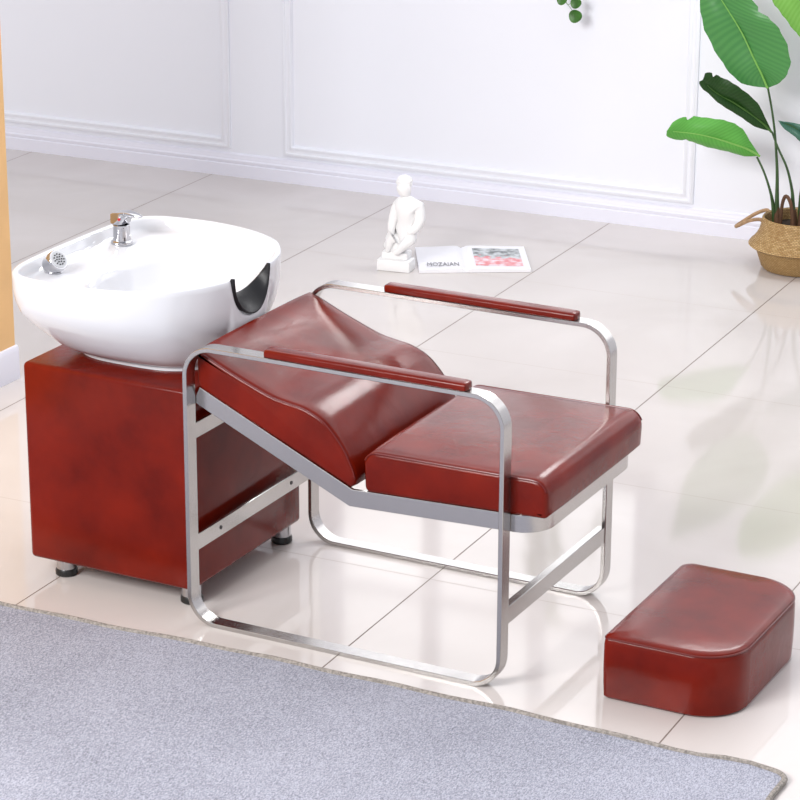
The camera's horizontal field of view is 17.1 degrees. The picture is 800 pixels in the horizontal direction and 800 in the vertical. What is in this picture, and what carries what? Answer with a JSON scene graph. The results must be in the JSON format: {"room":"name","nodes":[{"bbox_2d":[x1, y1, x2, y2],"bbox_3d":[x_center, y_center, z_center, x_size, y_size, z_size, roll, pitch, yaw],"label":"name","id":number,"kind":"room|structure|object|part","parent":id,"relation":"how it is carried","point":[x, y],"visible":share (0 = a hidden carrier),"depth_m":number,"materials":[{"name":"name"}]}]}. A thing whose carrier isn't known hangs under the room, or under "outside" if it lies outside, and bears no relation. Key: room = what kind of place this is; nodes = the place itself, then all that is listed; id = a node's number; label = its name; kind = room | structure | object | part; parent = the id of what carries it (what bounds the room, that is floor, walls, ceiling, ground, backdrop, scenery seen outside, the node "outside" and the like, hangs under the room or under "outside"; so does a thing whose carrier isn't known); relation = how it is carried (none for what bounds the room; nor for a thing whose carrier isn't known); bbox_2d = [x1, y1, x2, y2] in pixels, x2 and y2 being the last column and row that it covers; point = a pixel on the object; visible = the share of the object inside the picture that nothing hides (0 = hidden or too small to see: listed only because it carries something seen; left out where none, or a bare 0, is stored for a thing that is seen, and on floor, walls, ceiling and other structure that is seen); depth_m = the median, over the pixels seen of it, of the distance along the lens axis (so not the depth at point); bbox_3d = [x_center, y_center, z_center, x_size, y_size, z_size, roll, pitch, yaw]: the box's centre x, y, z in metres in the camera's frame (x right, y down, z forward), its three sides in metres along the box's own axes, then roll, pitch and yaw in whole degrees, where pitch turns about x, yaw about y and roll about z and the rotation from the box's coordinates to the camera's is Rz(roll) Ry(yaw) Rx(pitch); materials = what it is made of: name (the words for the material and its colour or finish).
{"room":"salon","nodes":[
{"label":"salon","id":0,"kind":"room"},
{"bbox_2d":[0,30,14,351],"bbox_3d":[-1.748,-1.185,6.266,0.152,3.100,2.457,10,21,26],"label":"wall","id":1,"kind":"structure","parent":0,"point":[7,337],"depth_m":7.62,"materials":[{"name":"paint"}]},
{"bbox_2d":[0,345,19,387],"bbox_3d":[-1.680,0.242,6.725,0.010,0.102,2.466,10,21,26],"label":"baseboard","id":2,"kind":"structure","parent":1,"relation":"attached to","point":[9,357],"depth_m":7.71,"materials":[{"name":"white paint"}]},
{"bbox_2d":[0,149,799,799],"bbox_3d":[-0.530,0.915,5.030,9.400,0.050,10.900,10,21,26],"label":"floor","id":3,"kind":"structure","parent":0,"point":[706,337],"depth_m":7.19,"materials":[{"name":"tile"}]},
{"bbox_2d":[24,345,298,604],"bbox_3d":[-0.562,0.128,6.397,0.455,0.540,0.507,10,21,26],"label":"base cabinet","id":4,"kind":"object","parent":3,"relation":"on","point":[105,440],"visible":0.78,"depth_m":6.19,"materials":[{"name":"red leather"}]},
{"bbox_2d":[12,210,280,370],"bbox_3d":[-0.560,-0.258,6.275,0.534,0.269,0.640,10,21,26],"label":"basin","id":5,"kind":"object","parent":4,"relation":"in","point":[147,292],"visible":0.97,"depth_m":6.18,"materials":[{"name":"white ceramic"}]},
{"bbox_2d":[110,210,142,245],"bbox_3d":[-0.660,-0.417,6.449,0.088,0.084,0.055,10,21,26],"label":"faucet","id":6,"kind":"object","parent":5,"relation":"on","point":[120,235],"depth_m":6.44,"materials":[{"name":"silver metal"}]},
{"bbox_2d":[0,601,786,799],"bbox_3d":[-0.933,0.870,5.057,2.748,0.015,2.260,10,21,26],"label":"rug","id":7,"kind":"object","parent":3,"relation":"on","point":[90,709],"visible":1,"depth_m":5.55,"materials":[{"name":"grey carpet"}]},
{"bbox_2d":[377,175,424,272],"bbox_3d":[0.007,-0.586,8.793,0.162,0.324,0.090,10,21,26],"label":"statuette","id":8,"kind":"object","parent":3,"relation":"on","point":[406,211],"visible":1,"depth_m":8.77,"materials":[{"name":"white ceramic"}]},
{"bbox_3d":[-0.009,-0.533,8.832,0.092,0.078,0.071,10,21,26],"label":"rock seat","id":9,"kind":"part","parent":8,"relation":"part of","materials":[{"name":"white ceramic"}]},
{"bbox_2d":[182,280,641,685],"bbox_3d":[0.044,0.166,6.066,0.881,0.690,0.604,10,21,26],"label":"chair","id":10,"kind":"object","parent":3,"relation":"on","point":[342,402],"visible":1,"depth_m":5.92,"materials":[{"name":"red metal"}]},
{"bbox_3d":[-0.157,-0.034,6.108,0.409,0.262,0.520,10,21,26],"label":"backrest","id":11,"kind":"part","parent":10,"relation":"part of","materials":[{"name":"red leather"}]},
{"bbox_3d":[-0.125,0.249,5.853,0.794,0.672,0.038,10,21,26],"label":"frame","id":12,"kind":"part","parent":10,"relation":"part of","materials":[{"name":"silver metal"}]},
{"bbox_3d":[0.039,0.063,6.033,0.862,0.215,0.521,10,21,26],"label":"seat frame","id":13,"kind":"part","parent":10,"relation":"part of","materials":[{"name":"silver metal"}]},
{"bbox_3d":[0.135,0.087,6.324,0.794,0.672,0.038,10,21,26],"label":"frame","id":14,"kind":"part","parent":10,"relation":"part of","materials":[{"name":"silver metal"}]},
{"bbox_3d":[0.236,0.110,5.941,0.447,0.106,0.526,10,21,26],"label":"seat","id":15,"kind":"part","parent":10,"relation":"part of","materials":[{"name":"red leather"}]},
{"bbox_2d":[415,246,530,272],"bbox_3d":[0.243,-0.474,8.946,0.371,0.015,0.280,-1,19,-2],"label":"magazine","id":16,"kind":"object","parent":3,"relation":"on","point":[437,259],"visible":1,"depth_m":8.92,"materials":[{"name":"white paper"}]},
{"bbox_2d":[472,248,522,265],"bbox_3d":[0.327,-0.480,8.948,0.158,0.004,0.210,-1,19,-2],"label":"photo","id":17,"kind":"object","parent":16,"relation":"on","point":[480,256],"depth_m":8.95},
{"bbox_2d":[603,564,794,716],"bbox_3d":[0.674,0.526,5.855,0.300,0.152,0.470,10,21,26],"label":"footstool","id":18,"kind":"object","parent":3,"relation":"on","point":[706,641],"visible":1,"depth_m":5.71,"materials":[{"name":"red leather"}]},
{"bbox_2d":[666,0,799,276],"bbox_3d":[1.239,-0.954,8.754,0.661,1.053,0.336,10,21,26],"label":"potted plant","id":19,"kind":"object","parent":3,"relation":"on","point":[753,49],"visible":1,"depth_m":8.72,"materials":[{"name":"green plant"}]},
{"bbox_2d":[0,0,799,215],"bbox_3d":[1.617,-1.996,8.643,9.100,3.100,0.201,9,21,24],"label":"wall","id":20,"kind":"structure","parent":0,"point":[509,85],"depth_m":9.57,"materials":[{"name":"white paint"}]},
{"bbox_2d":[4,0,230,148],"bbox_3d":[-1.499,-2.307,9.957,1.917,2.596,0.016,9,21,24],"label":"trim","id":21,"kind":"structure","parent":20,"relation":"attached to","point":[223,141],"depth_m":10.07,"materials":[{"name":"white paint"}]},
{"bbox_2d":[5,125,761,239],"bbox_3d":[1.565,-0.540,9.042,9.100,0.088,0.018,9,21,24],"label":"baseboard","id":22,"kind":"structure","parent":20,"relation":"attached to","point":[719,223],"depth_m":9.76,"materials":[{"name":"white paint"}]},
{"bbox_2d":[282,0,700,204],"bbox_3d":[0.294,-1.172,9.458,1.604,0.800,0.014,9,21,24],"label":"trim","id":23,"kind":"structure","parent":20,"relation":"attached to","point":[686,196],"depth_m":9.54,"materials":[{"name":"white paint"}]},
{"bbox_2d":[557,0,581,22],"bbox_3d":[0.593,-1.697,9.046,0.301,0.830,0.173,10,21,26],"label":"trailing plant","id":24,"kind":"object","parent":20,"relation":"attached to","point":[575,16],"visible":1,"depth_m":9.15,"materials":[{"name":"green plant"}]},
{"bbox_2d":[734,207,799,276],"bbox_3d":[1.327,-0.526,8.853,0.460,0.181,0.336,10,21,26],"label":"basket","id":25,"kind":"object","parent":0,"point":[776,242],"depth_m":8.77,"materials":[{"name":"wicker"}]}
]}

